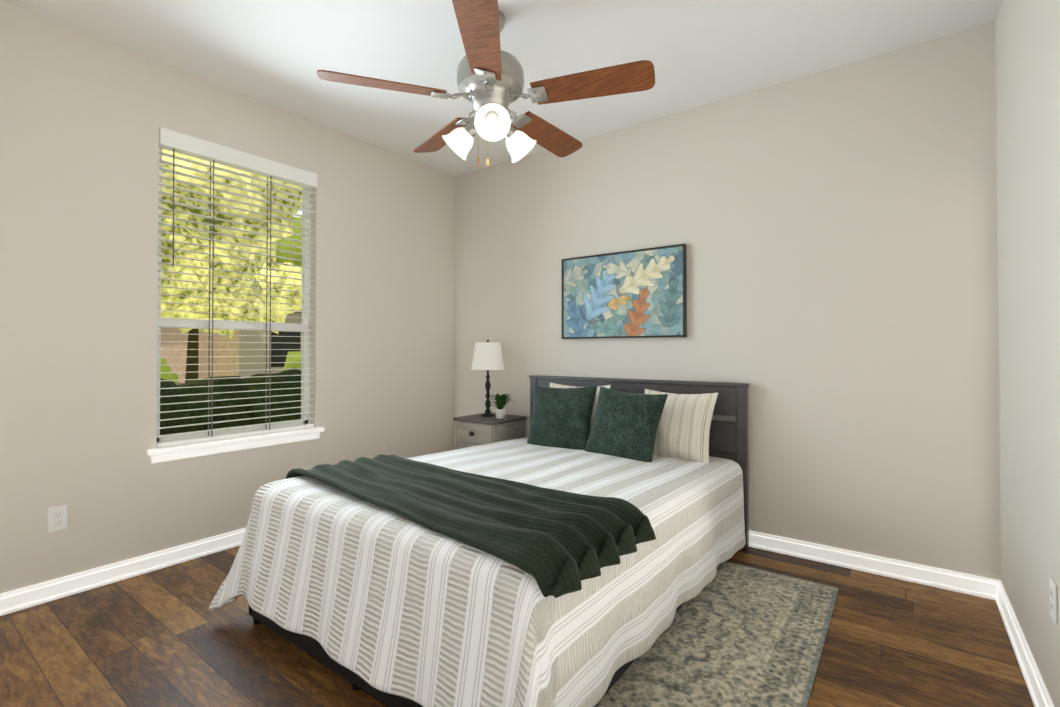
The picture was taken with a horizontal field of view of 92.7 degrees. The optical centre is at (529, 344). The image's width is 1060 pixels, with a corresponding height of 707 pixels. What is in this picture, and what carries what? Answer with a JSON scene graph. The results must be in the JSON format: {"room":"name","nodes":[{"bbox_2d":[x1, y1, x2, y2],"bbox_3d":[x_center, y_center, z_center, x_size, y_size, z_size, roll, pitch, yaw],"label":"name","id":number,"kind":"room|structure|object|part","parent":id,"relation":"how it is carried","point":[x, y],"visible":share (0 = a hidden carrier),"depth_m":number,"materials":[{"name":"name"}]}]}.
{"room":"bedroom","nodes":[
{"label":"bedroom","id":0,"kind":"room"},
{"bbox_2d":[0,0,454,593],"bbox_3d":[-1.886,-0.161,2.998,0.120,2.740,3.900,0,-1,36],"label":"wall","id":1,"kind":"structure","parent":0,"point":[84,118],"depth_m":2.65,"materials":[{"name":"paint"}]},
{"bbox_2d":[47,505,67,532],"bbox_3d":[-2.241,0.827,2.397,0.009,0.116,0.072,0,-1,36],"label":"outlet","id":2,"kind":"object","parent":1,"relation":"attached to","point":[57,518],"visible":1,"depth_m":2.40,"materials":[{"name":"white plastic"}]},
{"bbox_2d":[0,528,245,615],"bbox_3d":[-1.828,1.163,2.940,0.024,0.092,3.900,0,-1,36],"label":"baseboard","id":3,"kind":"structure","parent":1,"relation":"attached to","point":[35,595],"depth_m":2.55,"materials":[{"name":"white wood"}]},
{"bbox_2d":[156,148,310,441],"bbox_3d":[-1.814,-0.304,3.152,0.045,1.740,0.914,0,-1,36],"label":"window","id":4,"kind":"structure","parent":1,"relation":"in","point":[230,325],"depth_m":3.25,"materials":[{"name":"white plastic"}]},
{"bbox_2d":[156,127,316,446],"bbox_3d":[-1.757,-0.306,3.110,0.078,1.734,0.910,0,-1,36],"label":"window blinds","id":5,"kind":"object","parent":4,"relation":"attached to","point":[185,144],"visible":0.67,"depth_m":3.05,"materials":[{"name":"white plastic"}]},
{"bbox_2d":[172,148,271,436],"bbox_3d":[-1.829,-0.276,3.016,0.062,1.640,0.545,0,-1,36],"label":"blind cords","id":6,"kind":"object","parent":5,"relation":"hanging from","point":[213,292],"visible":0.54,"depth_m":2.98,"materials":[{"name":"grey fabric"}]},
{"bbox_2d":[147,427,323,462],"bbox_3d":[-1.750,0.603,3.094,0.115,0.075,0.998,0,-1,36],"label":"window sill","id":7,"kind":"structure","parent":1,"relation":"attached to","point":[171,453],"depth_m":3.00,"materials":[{"name":"white wood"}]},
{"bbox_2d":[389,440,395,454],"bbox_3d":[-1.080,0.810,3.971,0.006,0.116,0.072,0,-1,36],"label":"electrical outlet plate","id":8,"kind":"object","parent":1,"relation":"attached to","point":[392,447],"visible":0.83,"depth_m":3.97,"materials":[{"name":"beige plastic"}]},
{"bbox_2d":[1,0,1000,175],"bbox_3d":[-0.390,-1.573,1.909,3.840,0.060,4.140,0,-1,36],"label":"ceiling","id":9,"kind":"structure","parent":0,"point":[280,53],"depth_m":2.60,"materials":[{"name":"white paint"}]},
{"bbox_2d":[317,0,654,166],"bbox_3d":[-0.154,-1.174,2.420,1.456,0.726,1.393,0,-1,36],"label":"fan","id":10,"kind":"object","parent":9,"relation":"hanging from","point":[490,78],"visible":1,"depth_m":2.25,"materials":[{"name":"brown wood"}]},
{"bbox_2d":[0,545,1033,706],"bbox_3d":[-0.390,1.226,1.877,3.840,0.060,4.140,0,-1,36],"label":"floor","id":11,"kind":"structure","parent":0,"point":[165,637],"depth_m":1.98,"materials":[{"name":"brown wood"}]},
{"bbox_2d":[209,375,748,706],"bbox_3d":[-0.008,0.715,2.576,1.768,0.978,2.283,0,-1,36],"label":"bed","id":12,"kind":"object","parent":11,"relation":"on","point":[582,541],"visible":1,"depth_m":1.80,"materials":[{"name":"white fabric"}]},
{"bbox_3d":[0.008,1.057,2.586,1.480,0.295,2.110,0,-1,36],"label":"frame","id":13,"kind":"part","parent":12,"relation":"part of","materials":[{"name":"white fabric"}]},
{"bbox_2d":[286,454,655,597],"bbox_3d":[-0.366,0.619,2.049,1.695,0.178,0.768,0,-1,36],"label":"throw blanket","id":14,"kind":"object","parent":12,"relation":"on","point":[461,533],"depth_m":1.68,"materials":[{"name":"green fabric"}]},
{"bbox_2d":[527,385,596,449],"bbox_3d":[0.208,0.496,3.404,0.510,0.448,0.217,0,-1,36],"label":"pillow","id":15,"kind":"object","parent":12,"relation":"on","point":[562,418],"depth_m":3.33,"materials":[{"name":"fabric"}]},
{"bbox_2d":[584,386,667,461],"bbox_3d":[0.572,0.495,3.074,0.512,0.450,0.229,0,-1,36],"label":"pillow","id":16,"kind":"object","parent":12,"relation":"on","point":[629,426],"depth_m":3.01,"materials":[{"name":"fabric"}]},
{"bbox_3d":[0.652,0.726,3.470,1.602,0.978,0.060,0,-1,36],"label":"headboard","id":17,"kind":"part","parent":12,"relation":"part of","materials":[{"name":"grey wood"}]},
{"bbox_2d":[454,413,526,448],"bbox_3d":[-0.318,0.895,3.964,0.420,0.650,0.424,0,-1,36],"label":"nightstand","id":18,"kind":"object","parent":11,"relation":"on","point":[475,430],"visible":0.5,"depth_m":3.84,"materials":[{"name":"grey wood"}]},
{"bbox_2d":[471,340,503,416],"bbox_3d":[-0.335,0.264,4.024,0.264,0.611,0.264,0,-1,36],"label":"lamp","id":19,"kind":"object","parent":18,"relation":"on","point":[487,356],"visible":1,"depth_m":3.94,"materials":[{"name":"white fabric"}]},
{"bbox_2d":[489,394,513,418],"bbox_3d":[-0.218,0.472,3.884,0.181,0.193,0.196,0,-1,36],"label":"plant","id":20,"kind":"object","parent":18,"relation":"on","point":[500,403],"visible":1,"depth_m":3.85,"materials":[{"name":"green plant"}]},
{"bbox_2d":[595,561,838,706],"bbox_3d":[0.604,1.193,2.125,1.045,0.012,1.640,0,-1,36],"label":"rug","id":21,"kind":"object","parent":11,"relation":"on","point":[735,635],"visible":0.38,"depth_m":1.97,"materials":[{"name":"grey carpet"}]},
{"bbox_2d":[454,22,1000,580],"bbox_3d":[0.804,-0.155,3.509,3.840,2.740,0.120,0,-1,36],"label":"wall","id":22,"kind":"structure","parent":0,"point":[834,230],"depth_m":2.84,"materials":[{"name":"paint"}]},
{"bbox_2d":[562,244,686,338],"bbox_3d":[0.626,-0.345,3.540,0.940,0.600,0.040,0,-1,36],"label":"picture","id":23,"kind":"object","parent":22,"relation":"attached to","point":[640,293],"visible":0.92,"depth_m":3.50,"materials":[{"name":"paper"}]},
{"bbox_2d":[749,530,998,599],"bbox_3d":[0.762,1.168,3.436,3.600,0.092,0.024,0,-1,36],"label":"baseboard","id":24,"kind":"structure","parent":22,"relation":"attached to","point":[974,585],"depth_m":2.64,"materials":[{"name":"white wood"}]},
{"bbox_2d":[995,0,1059,706],"bbox_3d":[1.106,-0.186,0.788,0.120,2.740,3.900,0,-1,36],"label":"wall","id":25,"kind":"structure","parent":0,"point":[1027,45],"depth_m":1.79,"materials":[{"name":"paint"}]},
{"bbox_2d":[995,580,1053,706],"bbox_3d":[1.048,1.138,0.815,0.024,0.092,3.900,0,-1,36],"label":"baseboard","id":26,"kind":"structure","parent":25,"relation":"attached to","point":[1037,689],"depth_m":1.87,"materials":[{"name":"white wood"}]},
{"bbox_2d":[1049,577,1057,624],"bbox_3d":[1.576,0.772,1.523,0.009,0.116,0.072,0,-1,36],"label":"outlet","id":27,"kind":"object","parent":25,"relation":"attached to","point":[1053,600],"visible":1,"depth_m":1.51,"materials":[{"name":"white plastic"}]},
{"label":"outside","id":28,"kind":"structure","parent":0,"visible":0},
{"bbox_3d":[-29.521,1.880,33.037,79.700,0.050,100.000,0,-1,36],"label":"lawn","id":29,"kind":"structure","parent":28,"visible":0},
{"bbox_2d":[160,368,300,434],"bbox_3d":[-2.032,0.947,4.841,1.582,1.491,6.441,0,-1,36],"label":"hedge","id":30,"kind":"object","parent":29,"relation":"on","point":[229,380],"depth_m":3.91,"materials":[{"name":"green plant"}]},
{"bbox_2d":[160,351,300,384],"bbox_3d":[-7.544,0.992,12.859,6.109,1.851,1.903,0,-1,-9],"label":"shrub","id":31,"kind":"object","parent":29,"relation":"on","point":[295,356],"depth_m":12.65,"materials":[{"name":"green plant"}]},
{"bbox_2d":[161,149,301,333],"bbox_3d":[-5.843,-1.312,6.598,6.687,5.754,6.799,0,-1,36],"label":"tree","id":32,"kind":"object","parent":29,"relation":"on","point":[180,299],"depth_m":5.66,"materials":[{"name":"green plant"}]},
{"bbox_2d":[161,309,301,382],"bbox_3d":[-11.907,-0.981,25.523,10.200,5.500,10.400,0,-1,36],"label":"fence","id":33,"kind":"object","parent":29,"relation":"on","point":[175,356],"depth_m":20.30,"materials":[{"name":"brown wood"}]},
{"bbox_2d":[185,261,301,382],"bbox_3d":[-10.707,-1.698,15.857,6.252,6.735,7.346,0,-1,36],"label":"tree","id":34,"kind":"object","parent":29,"relation":"on","point":[191,358],"depth_m":16.14,"materials":[{"name":"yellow plant"}]},
{"bbox_2d":[268,215,301,266],"bbox_3d":[-12.164,-2.969,28.876,10.106,9.571,10.949,0,-1,36],"label":"tree","id":35,"kind":"object","parent":29,"relation":"on","point":[291,249],"depth_m":23.42,"materials":[{"name":"green plant"}]}
]}

